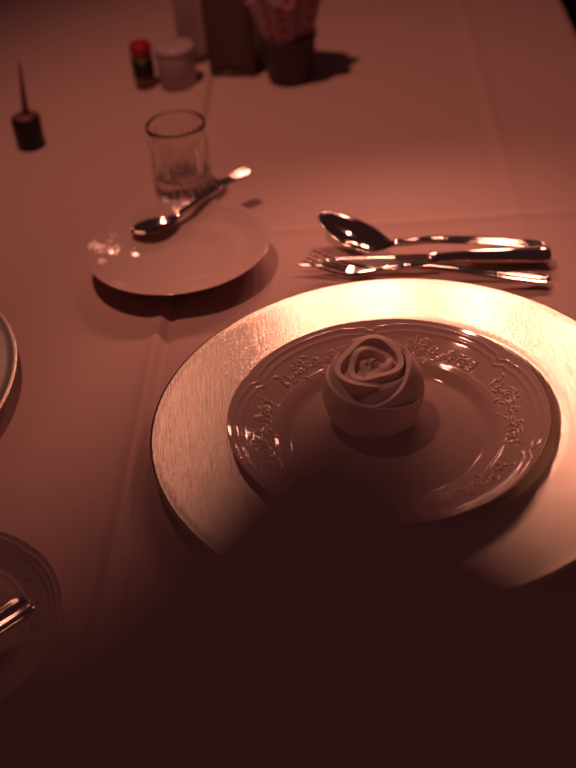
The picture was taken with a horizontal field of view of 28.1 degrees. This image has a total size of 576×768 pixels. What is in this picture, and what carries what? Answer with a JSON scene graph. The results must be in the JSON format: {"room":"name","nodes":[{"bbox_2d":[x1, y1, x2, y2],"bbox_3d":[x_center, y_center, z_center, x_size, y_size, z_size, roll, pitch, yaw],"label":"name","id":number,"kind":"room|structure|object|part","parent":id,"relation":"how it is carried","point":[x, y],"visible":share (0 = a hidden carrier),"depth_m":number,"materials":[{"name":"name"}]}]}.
{"room":"restaurant dining room","nodes":[
{"label":"restaurant dining room","id":0,"kind":"room"},
{"bbox_2d":[560,0,575,33],"bbox_3d":[-0.231,0.208,1.849,5.500,0.040,5.700,-5,38,0],"label":"floor","id":1,"kind":"structure","parent":0,"point":[569,6],"depth_m":3.36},
{"bbox_2d":[0,350,575,767],"bbox_3d":[0.036,0.365,0.575,0.440,1.230,0.501,-5,38,0],"label":"shadow","id":2,"kind":"object","parent":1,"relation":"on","point":[325,569],"visible":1,"depth_m":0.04,"materials":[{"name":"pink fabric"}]},
{"bbox_3d":[-0.122,0.039,1.410,0.927,0.745,1.630,-3,38,4],"label":"dining table","id":3,"kind":"object","parent":1,"relation":"on","visible":0,"materials":[{"name":"white linen tablecloth fabric"}]},
{"bbox_2d":[0,0,575,574],"bbox_3d":[-0.135,-0.159,1.253,1.022,0.270,1.724,-2,38,4],"label":"tablecloth","id":4,"kind":"object","parent":3,"relation":"on","point":[412,118],"visible":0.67,"depth_m":1.07,"materials":[{"name":"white fabric"}]},
{"bbox_2d":[0,311,17,409],"bbox_3d":[-0.361,0.012,0.836,0.331,0.016,0.331,-17,39,-15],"label":"charger plate","id":5,"kind":"object","parent":4,"relation":"on","point":[8,346],"visible":1,"depth_m":0.85,"materials":[{"name":"white ceramic"}]},
{"bbox_2d":[11,61,44,149],"bbox_3d":[-0.264,-0.277,1.140,0.029,0.086,0.029,-5,38,0],"label":"pot","id":6,"kind":"object","parent":4,"relation":"on","point":[26,124],"visible":1,"depth_m":1.15,"materials":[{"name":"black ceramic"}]},
{"bbox_3d":[-0.263,-0.267,1.147,0.024,0.002,0.024,-26,42,-24],"label":"lid","id":7,"kind":"part","parent":6,"relation":"part of","materials":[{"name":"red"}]},
{"bbox_2d":[0,531,56,605],"bbox_3d":[-0.202,0.141,0.647,0.152,0.019,0.152,-24,41,-22],"label":"saucer","id":8,"kind":"object","parent":4,"relation":"on","point":[25,570],"visible":0.42,"depth_m":0.68,"materials":[{"name":"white ceramic"}]},
{"bbox_2d":[0,596,27,617],"bbox_3d":[-0.203,0.163,0.605,0.024,0.012,0.164,28,49,35],"label":"teaspoon","id":9,"kind":"object","parent":8,"relation":"on","point":[9,605],"visible":0.35,"depth_m":0.64,"materials":[{"name":"silver metal"}]},
{"bbox_2d":[129,39,155,88],"bbox_3d":[-0.158,-0.347,1.248,0.024,0.048,0.024,-5,38,0],"label":"spice jar","id":10,"kind":"object","parent":4,"relation":"on","point":[142,63],"visible":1,"depth_m":1.24,"materials":[{"name":"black glass"}]},
{"bbox_2d":[154,37,197,90],"bbox_3d":[-0.120,-0.346,1.244,0.044,0.045,0.044,-5,38,0],"label":"canister","id":11,"kind":"object","parent":4,"relation":"on","point":[175,57],"visible":1,"depth_m":1.23,"materials":[{"name":"grey ceramic"}]},
{"bbox_3d":[-0.122,-0.361,1.232,0.044,0.007,0.044,-5,38,0],"label":"lid","id":12,"kind":"part","parent":11,"relation":"part of","materials":[{"name":"grey ceramic"}]},
{"bbox_2d":[86,199,269,294],"bbox_3d":[-0.090,-0.108,0.954,0.152,0.019,0.152,-5,38,0],"label":"saucer","id":13,"kind":"object","parent":4,"relation":"on","point":[215,243],"visible":1,"depth_m":0.96,"materials":[{"name":"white ceramic"}]},
{"bbox_2d":[130,168,251,235],"bbox_3d":[-0.081,-0.155,0.997,0.126,0.019,0.025,-26,42,-25],"label":"teaspoon","id":14,"kind":"object","parent":13,"relation":"on","point":[151,226],"visible":1,"depth_m":0.99,"materials":[{"name":"silver metal"}]},
{"bbox_2d":[130,213,182,235],"bbox_3d":[-0.112,-0.134,0.983,0.044,0.008,0.028,-5,38,0],"label":"bowl","id":15,"kind":"object","parent":14,"relation":"on","point":[151,226],"depth_m":0.99,"materials":[{"name":"silver metal"}]},
{"bbox_3d":[-0.065,-0.168,1.007,0.081,0.014,0.013,-29,44,-28],"label":"handle","id":16,"kind":"part","parent":14,"relation":"part of","materials":[{"name":"silver metal"}]},
{"bbox_2d":[145,110,212,201],"bbox_3d":[-0.097,-0.204,1.038,0.054,0.069,0.054,-5,38,0],"label":"glass tumbler","id":17,"kind":"object","parent":4,"relation":"on","point":[178,146],"visible":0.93,"depth_m":1.02,"materials":[{"name":"clear glass"}]},
{"bbox_2d":[172,0,208,63],"bbox_3d":[-0.110,-0.414,1.265,0.034,0.125,0.018,-2,38,5],"label":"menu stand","id":18,"kind":"object","parent":4,"relation":"on","point":[188,14],"visible":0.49,"depth_m":1.27,"materials":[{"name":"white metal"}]},
{"bbox_2d":[201,0,261,75],"bbox_3d":[-0.062,-0.395,1.242,0.052,0.115,0.043,2,38,9],"label":"napkin dispenser","id":19,"kind":"object","parent":4,"relation":"on","point":[233,44],"visible":0.98,"depth_m":1.24,"materials":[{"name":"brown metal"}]},
{"bbox_3d":[-0.065,-0.384,1.225,0.042,0.093,0.002,2,38,9],"label":"plate","id":20,"kind":"part","parent":19,"relation":"part of","materials":[{"name":"plastic"}]},
{"bbox_2d":[258,27,316,84],"bbox_3d":[0.001,-0.354,1.234,0.063,0.051,0.063,-5,38,0],"label":"pot","id":21,"kind":"object","parent":4,"relation":"on","point":[286,63],"visible":0.77,"depth_m":1.22,"materials":[{"name":"grey ceramic"}]},
{"bbox_2d":[245,0,320,41],"bbox_3d":[-0.002,-0.387,1.206,0.087,0.074,0.084,-5,38,0],"label":"bundle","id":22,"kind":"object","parent":21,"relation":"in","point":[274,20],"visible":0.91,"depth_m":1.18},
{"bbox_2d":[149,279,575,515],"bbox_3d":[0.073,0.025,0.766,0.331,0.016,0.331,-5,38,0],"label":"charger plate","id":23,"kind":"object","parent":4,"relation":"on","point":[541,336],"visible":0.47,"depth_m":0.83,"materials":[{"name":"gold metal"}]},
{"bbox_2d":[235,319,550,478],"bbox_3d":[0.065,0.026,0.754,0.209,0.024,0.208,-5,38,0],"label":"dinner plate","id":24,"kind":"object","parent":23,"relation":"on","point":[482,387],"visible":0.37,"depth_m":0.78,"materials":[{"name":"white ceramic"}]},
{"bbox_2d":[333,335,424,396],"bbox_3d":[0.057,0.001,0.759,0.068,0.052,0.068,-5,38,0],"label":"napkin","id":25,"kind":"object","parent":24,"relation":"on","point":[378,355],"visible":0.38,"depth_m":0.75,"materials":[{"name":"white fabric"}]},
{"bbox_2d":[296,246,551,269],"bbox_3d":[0.108,-0.100,0.925,0.205,0.013,0.020,-2,38,5],"label":"table knife","id":26,"kind":"object","parent":4,"relation":"on","point":[527,254],"visible":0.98,"depth_m":0.92,"materials":[{"name":"silver metal"}]},
{"bbox_3d":[0.060,-0.098,0.930,0.107,0.006,0.017,0,38,7],"label":"blade","id":27,"kind":"part","parent":26,"relation":"part of","materials":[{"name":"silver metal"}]},
{"bbox_3d":[0.161,-0.102,0.922,0.100,0.013,0.019,-1,38,6],"label":"handle","id":28,"kind":"part","parent":26,"relation":"part of","materials":[{"name":"silver metal"}]},
{"bbox_2d":[303,250,550,284],"bbox_3d":[0.108,-0.088,0.908,0.195,0.015,0.026,5,39,13],"label":"fork","id":29,"kind":"object","parent":4,"relation":"on","point":[352,270],"visible":1,"depth_m":0.90,"materials":[{"name":"silver metal"}]},
{"bbox_3d":[0.137,-0.088,0.904,0.137,0.014,0.014,3,39,11],"label":"handle","id":30,"kind":"part","parent":29,"relation":"part of","materials":[{"name":"silver metal"}]},
{"bbox_2d":[318,212,545,251],"bbox_3d":[0.114,-0.118,0.942,0.191,0.018,0.040,6,39,14],"label":"spoon","id":31,"kind":"object","parent":4,"relation":"on","point":[353,233],"visible":1,"depth_m":0.95,"materials":[{"name":"silver metal"}]},
{"bbox_2d":[318,212,394,251],"bbox_3d":[0.057,-0.124,0.956,0.080,0.017,0.025,29,49,36],"label":"bowl","id":32,"kind":"object","parent":31,"relation":"on","point":[353,233],"depth_m":0.96,"materials":[{"name":"silver metal"}]},
{"bbox_3d":[0.148,-0.115,0.935,0.124,0.016,0.015,-2,38,5],"label":"handle","id":33,"kind":"part","parent":31,"relation":"part of","materials":[{"name":"silver metal"}]}
]}

